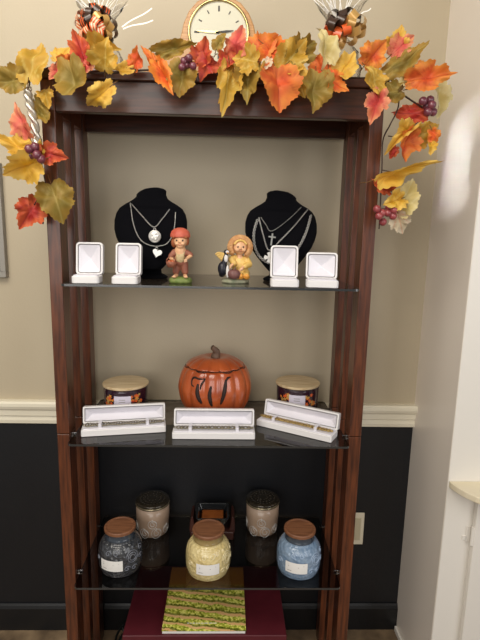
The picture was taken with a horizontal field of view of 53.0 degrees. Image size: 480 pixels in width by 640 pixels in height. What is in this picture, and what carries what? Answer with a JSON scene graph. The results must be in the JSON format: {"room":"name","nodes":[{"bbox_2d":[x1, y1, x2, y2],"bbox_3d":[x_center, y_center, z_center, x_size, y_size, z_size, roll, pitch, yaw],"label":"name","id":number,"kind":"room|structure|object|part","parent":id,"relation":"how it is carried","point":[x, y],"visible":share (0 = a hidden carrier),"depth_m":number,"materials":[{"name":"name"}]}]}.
{"room":"shop","nodes":[
{"label":"shop","id":0,"kind":"room"},
{"bbox_2d":[0,630,397,639],"bbox_3d":[0.069,1.414,0.657,3.700,0.050,2.621,1,10,-2],"label":"floor","id":1,"kind":"structure","parent":0,"point":[4,634],"depth_m":1.80,"materials":[{"name":"wood"}]},
{"bbox_2d":[114,624,124,639],"bbox_3d":[-0.422,1.151,1.686,0.084,0.077,0.177,1,10,-2],"label":"power cord","id":2,"kind":"object","parent":1,"relation":"on","point":[122,626],"visible":0.33,"depth_m":1.74,"materials":[{"name":"black plastic"}]},
{"bbox_2d":[122,590,286,639],"bbox_3d":[-0.113,1.065,1.631,0.497,0.283,0.312,1,10,-2],"label":"box","id":3,"kind":"object","parent":1,"relation":"on","point":[264,616],"visible":0.47,"depth_m":1.52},
{"bbox_2d":[162,590,245,633],"bbox_3d":[-0.113,0.921,1.596,0.255,0.011,0.282,1,10,-2],"label":"magazine","id":4,"kind":"object","parent":3,"relation":"on","point":[186,611],"visible":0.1,"depth_m":1.53,"materials":[{"name":"green paper"}]},
{"bbox_2d":[40,69,389,639],"bbox_3d":[-0.086,0.288,1.481,0.876,1.868,0.360,1,10,-2],"label":"shelf unit","id":5,"kind":"object","parent":1,"relation":"on","point":[141,105],"visible":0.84,"depth_m":1.41,"materials":[{"name":"brown wood"}]},
{"bbox_3d":[-0.497,0.309,1.377,0.034,1.846,0.058,1,10,-2],"label":"post","id":6,"kind":"part","parent":5,"relation":"part of","materials":[{"name":"brown wood"}]},
{"bbox_3d":[-0.481,-0.585,1.334,0.026,0.072,0.174,1,10,-2],"label":"rail","id":7,"kind":"part","parent":5,"relation":"part of","materials":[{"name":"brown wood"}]},
{"bbox_2d":[72,242,103,283],"bbox_3d":[-0.399,-0.151,1.262,0.070,0.104,0.084,0,10,-4],"label":"box","id":8,"kind":"object","parent":5,"relation":"on","point":[89,255],"visible":1,"depth_m":1.28,"materials":[{"name":"white plastic"}]},
{"bbox_2d":[73,273,100,275],"bbox_3d":[-0.398,-0.117,1.254,0.062,0.005,0.046,0,10,-4],"label":"cushion","id":9,"kind":"object","parent":8,"relation":"on","point":[78,274],"depth_m":1.25,"materials":[{"name":"white fabric"}]},
{"bbox_3d":[-0.400,-0.164,1.286,0.070,0.088,0.034,0,10,-4],"label":"lid","id":10,"kind":"part","parent":8,"relation":"part of","materials":[{"name":"white plastic"}]},
{"bbox_3d":[-0.502,0.268,1.601,0.034,1.846,0.051,1,10,-2],"label":"post","id":11,"kind":"part","parent":5,"relation":"part of","materials":[{"name":"brown wood"}]},
{"bbox_2d":[74,0,152,69],"bbox_3d":[-0.343,-0.746,1.234,0.204,0.241,0.146,11,14,43],"label":"decoration","id":12,"kind":"object","parent":5,"relation":"on","point":[96,17],"visible":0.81,"depth_m":1.20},
{"bbox_2d":[98,516,142,577],"bbox_3d":[-0.363,0.683,1.460,0.132,0.135,0.134,1,10,-2],"label":"candle","id":13,"kind":"object","parent":5,"relation":"on","point":[120,550],"visible":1,"depth_m":1.42,"materials":[{"name":"black glass"}]},
{"bbox_3d":[-0.361,0.623,1.450,0.094,0.012,0.094,1,10,-2],"label":"lid","id":14,"kind":"part","parent":13,"relation":"part of","materials":[{"name":"brown wood"}]},
{"bbox_2d":[81,402,165,436],"bbox_3d":[-0.335,0.286,1.396,0.235,0.067,0.080,-1,10,-11],"label":"box","id":15,"kind":"object","parent":5,"relation":"on","point":[98,414],"visible":0.98,"depth_m":1.40,"materials":[{"name":"white plastic"}]},
{"bbox_2d":[82,419,163,426],"bbox_3d":[-0.334,0.295,1.382,0.230,0.006,0.022,-1,10,-11],"label":"bracelet","id":16,"kind":"object","parent":15,"relation":"in","point":[156,420],"visible":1,"depth_m":1.38,"materials":[{"name":"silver metal"}]},
{"bbox_2d":[82,419,163,429],"bbox_3d":[-0.333,0.301,1.386,0.227,0.005,0.046,-1,10,-11],"label":"cushion","id":17,"kind":"object","parent":15,"relation":"on","point":[158,425],"depth_m":1.38,"materials":[{"name":"white fabric"}]},
{"bbox_3d":[-0.340,0.274,1.419,0.235,0.052,0.030,-1,10,-11],"label":"lid","id":18,"kind":"part","parent":15,"relation":"part of","materials":[{"name":"white"}]},
{"bbox_2d":[102,375,148,404],"bbox_3d":[-0.359,0.244,1.518,0.142,0.104,0.143,0,10,-4],"label":"candle","id":19,"kind":"object","parent":5,"relation":"on","point":[126,389],"visible":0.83,"depth_m":1.47,"materials":[{"name":"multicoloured glass"}]},
{"bbox_2d":[106,395,113,404],"bbox_3d":[-0.394,0.246,1.459,0.043,0.045,0.004,7,12,30],"label":"print","id":20,"kind":"object","parent":19,"relation":"attached to","point":[109,398],"depth_m":1.46,"materials":[{"name":"orange paper"}]},
{"bbox_3d":[-0.354,0.251,1.450,0.050,0.043,0.005,0,10,-4],"label":"label panel","id":21,"kind":"part","parent":19,"relation":"part of","materials":[{"name":"grey paper"}]},
{"bbox_3d":[-0.359,0.197,1.510,0.142,0.009,0.142,0,10,-4],"label":"lid","id":22,"kind":"part","parent":19,"relation":"part of","materials":[{"name":"brown wood"}]},
{"bbox_2d":[104,385,147,404],"bbox_3d":[-0.360,0.248,1.519,0.135,0.095,0.135,0,10,-4],"label":"jar","id":23,"kind":"object","parent":19,"relation":"attached to","point":[113,394],"depth_m":1.46,"materials":[{"name":"purple glass"}]},
{"bbox_2d":[131,393,141,402],"bbox_3d":[-0.316,0.246,1.465,0.044,0.050,0.004,-7,13,-38],"label":"print","id":24,"kind":"object","parent":19,"relation":"attached to","point":[135,397],"depth_m":1.46,"materials":[{"name":"orange paper"}]},
{"bbox_2d":[111,243,142,283],"bbox_3d":[-0.297,-0.150,1.266,0.068,0.104,0.084,1,10,-2],"label":"box","id":25,"kind":"object","parent":5,"relation":"on","point":[128,265],"visible":1,"depth_m":1.28,"materials":[{"name":"white plastic"}]},
{"bbox_2d":[113,274,138,276],"bbox_3d":[-0.297,-0.115,1.257,0.060,0.005,0.046,1,10,-2],"label":"cushion","id":26,"kind":"object","parent":25,"relation":"on","point":[117,275],"depth_m":1.24,"materials":[{"name":"white fabric"}]},
{"bbox_2d":[114,187,186,278],"bbox_3d":[-0.256,-0.249,1.379,0.208,0.259,0.091,1,10,-2],"label":"bust","id":27,"kind":"object","parent":5,"relation":"on","point":[153,203],"visible":0.69,"depth_m":1.36,"materials":[{"name":"black fabric"}]},
{"bbox_2d":[131,203,169,242],"bbox_3d":[-0.253,-0.272,1.348,0.109,0.108,0.036,1,10,-2],"label":"necklace","id":28,"kind":"object","parent":27,"relation":"hanging from","point":[154,236],"visible":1,"depth_m":1.34,"materials":[{"name":"silver metal"}]},
{"bbox_3d":[-0.253,-0.293,1.350,0.109,0.066,0.024,1,10,-2],"label":"chain","id":29,"kind":"part","parent":28,"relation":"part of","materials":[{"name":"silver metal"}]},
{"bbox_2d":[130,203,175,256],"bbox_3d":[-0.246,-0.252,1.349,0.130,0.151,0.046,1,10,-2],"label":"necklace","id":30,"kind":"object","parent":27,"relation":"hanging from","point":[156,252],"visible":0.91,"depth_m":1.34,"materials":[{"name":"silver metal"}]},
{"bbox_2d":[153,247,161,256],"bbox_3d":[-0.230,-0.188,1.340,0.025,0.030,0.004,1,10,-2],"label":"pendant","id":31,"kind":"object","parent":30,"relation":"attached to","point":[156,252],"depth_m":1.34,"materials":[{"name":"silver metal"}]},
{"bbox_2d":[135,490,169,537],"bbox_3d":[-0.297,0.659,1.639,0.115,0.122,0.115,1,10,-2],"label":"candle","id":32,"kind":"object","parent":5,"relation":"on","point":[152,506],"visible":1,"depth_m":1.60,"materials":[{"name":"beige glass"}]},
{"bbox_3d":[-0.296,0.606,1.629,0.114,0.012,0.114,1,10,-2],"label":"lid","id":33,"kind":"part","parent":32,"relation":"part of","materials":[{"name":"brown"}]},
{"bbox_2d":[166,228,192,283],"bbox_3d":[-0.166,-0.172,1.284,0.074,0.147,0.058,-4,11,-25],"label":"figurine","id":34,"kind":"object","parent":5,"relation":"on","point":[180,236],"visible":1,"depth_m":1.27,"materials":[{"name":"ceramic"}]},
{"bbox_2d":[166,256,176,267],"bbox_3d":[-0.180,-0.152,1.260,0.028,0.030,0.022,1,10,-2],"label":"basket","id":35,"kind":"object","parent":34,"relation":"on","point":[172,263],"depth_m":1.26,"materials":[{"name":"orange ceramic"}]},
{"bbox_2d":[144,0,254,72],"bbox_3d":[-0.058,-0.751,1.325,0.450,0.233,0.094,1,10,-2],"label":"mantel clock","id":36,"kind":"object","parent":5,"relation":"on","point":[210,19],"visible":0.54,"depth_m":1.28,"materials":[{"name":"brown wood"}]},
{"bbox_3d":[-0.096,0.743,1.563,0.770,0.006,0.360,1,10,-2],"label":"glass shelf","id":37,"kind":"part","parent":5,"relation":"part of","materials":[{"name":"grey"}]},
{"bbox_2d":[186,519,230,581],"bbox_3d":[-0.096,0.690,1.456,0.137,0.135,0.138,1,10,-2],"label":"candle","id":38,"kind":"object","parent":5,"relation":"on","point":[208,551],"visible":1,"depth_m":1.41,"materials":[{"name":"beige glass"}]},
{"bbox_3d":[-0.095,0.629,1.446,0.097,0.012,0.097,1,10,-2],"label":"lid","id":39,"kind":"part","parent":38,"relation":"part of","materials":[{"name":"brown wood"}]},
{"bbox_3d":[-0.087,0.312,1.485,0.770,0.006,0.360,1,10,-2],"label":"glass shelf","id":40,"kind":"part","parent":5,"relation":"part of","materials":[{"name":"grey"}]},
{"bbox_3d":[-0.078,-0.115,1.408,0.770,0.006,0.360,1,10,-2],"label":"glass shelf","id":41,"kind":"part","parent":5,"relation":"part of","materials":[{"name":"grey"}]},
{"bbox_2d":[189,506,234,539],"bbox_3d":[-0.093,0.686,1.637,0.152,0.079,0.090,1,10,-2],"label":"stand","id":42,"kind":"object","parent":5,"relation":"on","point":[230,525],"visible":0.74,"depth_m":1.60,"materials":[{"name":"brown wood"}]},
{"bbox_3d":[-0.155,0.679,1.634,0.028,0.067,0.070,1,10,-2],"label":"cradle arm","id":43,"kind":"part","parent":42,"relation":"part of","materials":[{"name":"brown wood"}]},
{"bbox_2d":[196,503,228,526],"bbox_3d":[-0.093,0.670,1.634,0.109,0.050,0.100,1,10,-2],"label":"square dish","id":44,"kind":"object","parent":42,"relation":"on","point":[217,511],"visible":0.71,"depth_m":1.65,"materials":[{"name":"black ceramic"}]},
{"bbox_3d":[-0.031,0.681,1.638,0.028,0.067,0.070,1,10,-2],"label":"cradle arm","id":45,"kind":"part","parent":42,"relation":"part of","materials":[{"name":"brown wood"}]},
{"bbox_3d":[-0.065,-0.554,1.217,0.791,0.074,0.024,1,10,-2],"label":"rail","id":46,"kind":"part","parent":5,"relation":"part of","materials":[{"name":"brown wood"}]},
{"bbox_2d":[172,408,254,439],"bbox_3d":[-0.074,0.294,1.378,0.232,0.067,0.080,1,10,-2],"label":"box","id":47,"kind":"object","parent":5,"relation":"on","point":[236,417],"visible":0.96,"depth_m":1.39,"materials":[{"name":"white plastic"}]},
{"bbox_2d":[174,425,253,428],"bbox_3d":[-0.075,0.304,1.363,0.227,0.005,0.021,1,10,-2],"label":"bracelet","id":48,"kind":"object","parent":47,"relation":"in","point":[179,426],"visible":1,"depth_m":1.36,"materials":[{"name":"silver metal"}]},
{"bbox_3d":[-0.075,0.283,1.401,0.232,0.052,0.030,1,10,-2],"label":"lid","id":49,"kind":"part","parent":47,"relation":"part of","materials":[{"name":"white plastic"}]},
{"bbox_2d":[174,425,253,432],"bbox_3d":[-0.074,0.310,1.368,0.224,0.005,0.046,1,10,-2],"label":"cushion","id":50,"kind":"object","parent":47,"relation":"on","point":[189,430],"depth_m":1.35,"materials":[{"name":"white fabric"}]},
{"bbox_2d":[178,345,250,407],"bbox_3d":[-0.079,0.187,1.532,0.232,0.223,0.239,1,10,-2],"label":"jar","id":51,"kind":"object","parent":5,"relation":"on","point":[215,379],"visible":0.83,"depth_m":1.45,"materials":[{"name":"orange ceramic"}]},
{"bbox_3d":[-0.078,0.126,1.523,0.184,0.026,0.185,1,10,-2],"label":"lid","id":52,"kind":"part","parent":51,"relation":"part of","materials":[{"name":"orange ceramic"}]},
{"bbox_3d":[-0.078,0.103,1.518,0.033,0.052,0.034,1,10,-2],"label":"stem","id":53,"kind":"part","parent":51,"relation":"part of","materials":[{"name":"brown ceramic"}]},
{"bbox_3d":[-0.071,-0.600,1.470,0.791,0.072,0.023,1,10,-2],"label":"rail","id":54,"kind":"part","parent":5,"relation":"part of","materials":[{"name":"brown wood"}]},
{"bbox_3d":[-0.067,-0.623,1.333,0.876,0.022,0.298,1,10,-2],"label":"panel","id":55,"kind":"part","parent":5,"relation":"part of","materials":[{"name":"brown wood"}]},
{"bbox_2d":[0,25,457,233],"bbox_3d":[-0.028,-0.461,1.151,1.114,0.503,0.132,1,10,-2],"label":"leaf garland","id":56,"kind":"object","parent":5,"relation":"on","point":[279,63],"visible":1,"depth_m":1.14,"materials":[{"name":"fabric"}]},
{"bbox_3d":[-0.500,-0.490,1.158,0.039,0.138,0.025,1,10,-2],"label":"twisted cord","id":57,"kind":"part","parent":56,"relation":"part of","materials":[{"name":"silver metal"}]},
{"bbox_2d":[215,235,252,283],"bbox_3d":[-0.016,-0.167,1.315,0.102,0.132,0.068,0,10,-6],"label":"figurine","id":58,"kind":"object","parent":5,"relation":"on","point":[240,245],"visible":1,"depth_m":1.30,"materials":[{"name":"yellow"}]},
{"bbox_2d":[246,489,279,536],"bbox_3d":[0.077,0.664,1.659,0.115,0.122,0.115,1,10,-2],"label":"candle","id":59,"kind":"object","parent":5,"relation":"on","point":[262,506],"visible":1,"depth_m":1.62,"materials":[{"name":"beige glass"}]},
{"bbox_3d":[0.078,0.610,1.650,0.114,0.012,0.114,1,10,-2],"label":"lid","id":60,"kind":"part","parent":59,"relation":"part of","materials":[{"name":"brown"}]},
{"bbox_2d":[245,190,316,280],"bbox_3d":[0.118,-0.242,1.390,0.208,0.259,0.091,1,10,-2],"label":"bust","id":61,"kind":"object","parent":5,"relation":"on","point":[278,207],"visible":0.83,"depth_m":1.37,"materials":[{"name":"black fabric"}]},
{"bbox_2d":[261,207,300,245],"bbox_3d":[0.117,-0.265,1.359,0.116,0.110,0.030,0,10,-6],"label":"necklace","id":62,"kind":"object","parent":61,"relation":"hanging from","point":[271,236],"visible":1,"depth_m":1.36,"materials":[{"name":"silver metal"}]},
{"bbox_3d":[0.117,-0.285,1.360,0.116,0.071,0.020,0,10,-6],"label":"chain","id":63,"kind":"part","parent":62,"relation":"part of","materials":[{"name":"silver metal"}]},
{"bbox_2d":[252,214,311,263],"bbox_3d":[0.121,-0.228,1.360,0.171,0.145,0.044,0,10,-6],"label":"necklace","id":64,"kind":"object","parent":61,"relation":"hanging from","point":[310,216],"visible":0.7,"depth_m":1.36,"materials":[{"name":"silver metal"}]},
{"bbox_2d":[258,209,307,262],"bbox_3d":[0.125,-0.239,1.362,0.144,0.153,0.041,0,10,-7],"label":"necklace","id":65,"kind":"object","parent":61,"relation":"hanging from","point":[268,253],"visible":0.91,"depth_m":1.35,"materials":[{"name":"silver metal"}]},
{"bbox_2d":[270,245,298,287],"bbox_3d":[0.118,-0.144,1.277,0.074,0.106,0.085,1,10,1],"label":"box","id":66,"kind":"object","parent":5,"relation":"on","point":[283,259],"visible":1,"depth_m":1.29,"materials":[{"name":"white plastic"}]},
{"bbox_2d":[272,277,297,279],"bbox_3d":[0.117,-0.108,1.268,0.066,0.005,0.046,1,10,1],"label":"cushion","id":67,"kind":"object","parent":66,"relation":"on","point":[273,278],"depth_m":1.25,"materials":[{"name":"white fabric"}]},
{"bbox_2d":[276,375,319,407],"bbox_3d":[0.185,0.248,1.561,0.142,0.104,0.143,2,10,7],"label":"candle","id":68,"kind":"object","parent":5,"relation":"on","point":[297,389],"visible":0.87,"depth_m":1.51,"materials":[{"name":"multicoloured glass"}]},
{"bbox_2d":[280,393,289,400],"bbox_3d":[0.141,0.249,1.509,0.043,0.050,0.004,10,13,39],"label":"print","id":69,"kind":"object","parent":68,"relation":"attached to","point":[283,396],"depth_m":1.51,"materials":[{"name":"orange paper"}]},
{"bbox_3d":[0.177,0.255,1.493,0.050,0.043,0.005,2,10,7],"label":"label panel","id":70,"kind":"part","parent":68,"relation":"part of","materials":[{"name":"grey paper"}]},
{"bbox_2d":[276,385,318,407],"bbox_3d":[0.185,0.253,1.563,0.135,0.095,0.135,2,10,7],"label":"jar","id":71,"kind":"object","parent":68,"relation":"attached to","point":[307,395],"depth_m":1.50,"materials":[{"name":"purple glass"}]},
{"bbox_3d":[0.187,0.201,1.553,0.142,0.009,0.142,2,10,7],"label":"lid","id":72,"kind":"part","parent":68,"relation":"part of","materials":[{"name":"brown wood"}]},
{"bbox_2d":[305,394,314,405],"bbox_3d":[0.219,0.252,1.502,0.046,0.050,0.004,-4,12,-28],"label":"print","id":73,"kind":"object","parent":68,"relation":"attached to","point":[309,398],"depth_m":1.50,"materials":[{"name":"orange paper"}]},
{"bbox_2d":[256,398,340,442],"bbox_3d":[0.171,0.292,1.422,0.236,0.067,0.080,7,12,29],"label":"box","id":74,"kind":"object","parent":5,"relation":"on","point":[328,419],"visible":0.93,"depth_m":1.42,"materials":[{"name":"white plastic"}]},
{"bbox_2d":[260,414,332,431],"bbox_3d":[0.162,0.300,1.410,0.231,0.006,0.021,7,12,29],"label":"bracelet","id":75,"kind":"object","parent":74,"relation":"in","point":[262,415],"visible":1,"depth_m":1.40,"materials":[{"name":"gold metal"}]},
{"bbox_2d":[258,414,335,435],"bbox_3d":[0.164,0.307,1.414,0.228,0.005,0.046,7,12,29],"label":"cushion","id":76,"kind":"object","parent":74,"relation":"on","point":[272,423],"depth_m":1.41,"materials":[{"name":"white fabric"}]},
{"bbox_3d":[0.184,0.281,1.442,0.236,0.052,0.030,7,12,29],"label":"lid","id":77,"kind":"part","parent":74,"relation":"part of","materials":[{"name":"white"}]},
{"bbox_2d":[277,518,320,579],"bbox_3d":[0.180,0.694,1.468,0.134,0.135,0.136,1,10,-2],"label":"candle","id":78,"kind":"object","parent":5,"relation":"on","point":[298,547],"visible":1,"depth_m":1.42,"materials":[{"name":"blue glass"}]},
{"bbox_3d":[0.181,0.633,1.458,0.096,0.012,0.096,1,10,-2],"label":"lid","id":79,"kind":"part","parent":78,"relation":"part of","materials":[{"name":"brown wood"}]},
{"bbox_2d":[305,252,338,287],"bbox_3d":[0.218,-0.134,1.281,0.084,0.089,0.085,2,10,5],"label":"box","id":80,"kind":"object","parent":5,"relation":"on","point":[321,267],"visible":1,"depth_m":1.30,"materials":[{"name":"white"}]},
{"bbox_2d":[307,278,336,280],"bbox_3d":[0.216,-0.107,1.271,0.076,0.005,0.046,2,10,5],"label":"cushion","id":81,"kind":"object","parent":80,"relation":"on","point":[308,279],"depth_m":1.25,"materials":[{"name":"white fabric"}]},
{"bbox_3d":[0.323,0.282,1.625,0.034,1.846,0.051,1,10,-2],"label":"post","id":82,"kind":"part","parent":5,"relation":"part of","materials":[{"name":"brown wood"}]},
{"bbox_2d":[314,0,370,76],"bbox_3d":[0.263,-0.748,1.266,0.157,0.258,0.153,11,14,42],"label":"decoration","id":83,"kind":"object","parent":5,"relation":"on","point":[342,24],"visible":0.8,"depth_m":1.22,"materials":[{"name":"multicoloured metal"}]},
{"bbox_3d":[0.344,-0.571,1.357,0.026,0.072,0.174,1,10,-2],"label":"rail","id":84,"kind":"part","parent":5,"relation":"part of","materials":[{"name":"brown wood"}]},
{"bbox_3d":[0.328,0.322,1.400,0.034,1.846,0.058,1,10,-2],"label":"post","id":85,"kind":"part","parent":5,"relation":"part of","materials":[{"name":"brown wood"}]},
{"bbox_2d":[0,0,450,403],"bbox_3d":[-0.520,-0.586,1.562,2.509,1.860,0.100,1,10,-2],"label":"wall","id":86,"kind":"structure","parent":0,"point":[151,334],"depth_m":1.58,"materials":[{"name":"beige paint"}]},
{"bbox_2d":[0,163,8,277],"bbox_3d":[-0.967,-0.320,1.537,0.420,0.360,0.022,1,10,-2],"label":"picture frame","id":87,"kind":"object","parent":86,"relation":"attached to","point":[4,273],"visible":1,"depth_m":1.55,"materials":[{"name":"grey"}]},
{"bbox_2d":[0,603,397,629],"bbox_3d":[-0.605,1.113,1.806,2.409,0.108,0.012,1,10,-2],"label":"baseboard","id":88,"kind":"structure","parent":86,"relation":"attached to","point":[13,616],"depth_m":1.81,"materials":[{"name":"black paint"}]},
{"bbox_2d":[0,423,412,602],"bbox_3d":[-0.599,0.742,1.798,2.409,0.840,0.104,1,10,-2],"label":"wainscoting","id":89,"kind":"structure","parent":86,"relation":"attached to","point":[31,545],"depth_m":1.73,"materials":[{"name":"black paint"}]},
{"bbox_2d":[354,513,364,543],"bbox_3d":[0.432,0.769,1.772,0.048,0.128,0.009,1,10,-2],"label":"wall outlet","id":90,"kind":"object","parent":89,"relation":"attached to","point":[359,518],"visible":0.71,"depth_m":1.77,"materials":[{"name":"beige plastic"}]},
{"bbox_2d":[0,399,417,426],"bbox_3d":[-0.588,0.320,1.658,2.409,0.082,0.030,1,10,-2],"label":"trim","id":91,"kind":"structure","parent":86,"relation":"attached to","point":[11,410],"depth_m":1.66,"materials":[{"name":"beige paint"}]},
{"bbox_2d":[396,0,479,639],"bbox_3d":[1.274,-0.117,1.544,1.291,2.700,0.392,1,10,-2],"label":"wall","id":92,"kind":"structure","parent":0,"point":[445,445],"depth_m":1.46,"materials":[{"name":"paint"}]},
{"bbox_2d":[394,626,402,639],"bbox_3d":[0.597,1.200,1.704,0.010,0.022,0.272,1,10,-2],"label":"baseboard","id":93,"kind":"structure","parent":92,"relation":"attached to","point":[396,630],"depth_m":1.80,"materials":[{"name":"white paint"}]},
{"bbox_2d":[432,488,479,639],"bbox_3d":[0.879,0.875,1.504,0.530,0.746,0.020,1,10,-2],"label":"cabinet","id":94,"kind":"object","parent":92,"relation":"attached to","point":[458,512],"visible":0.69,"depth_m":1.49,"materials":[{"name":"white paint"}]},
{"bbox_3d":[0.922,0.854,1.501,0.444,0.650,0.020,1,10,-2],"label":"door","id":95,"kind":"part","parent":94,"relation":"part of","materials":[{"name":"white paint"}]},
{"bbox_2d":[449,481,479,503],"bbox_3d":[1.020,0.508,1.385,0.788,0.019,0.130,1,10,-2],"label":"countertop","id":96,"kind":"structure","parent":92,"relation":"attached to","point":[468,490],"depth_m":1.40,"materials":[{"name":"beige stone"}]}
]}

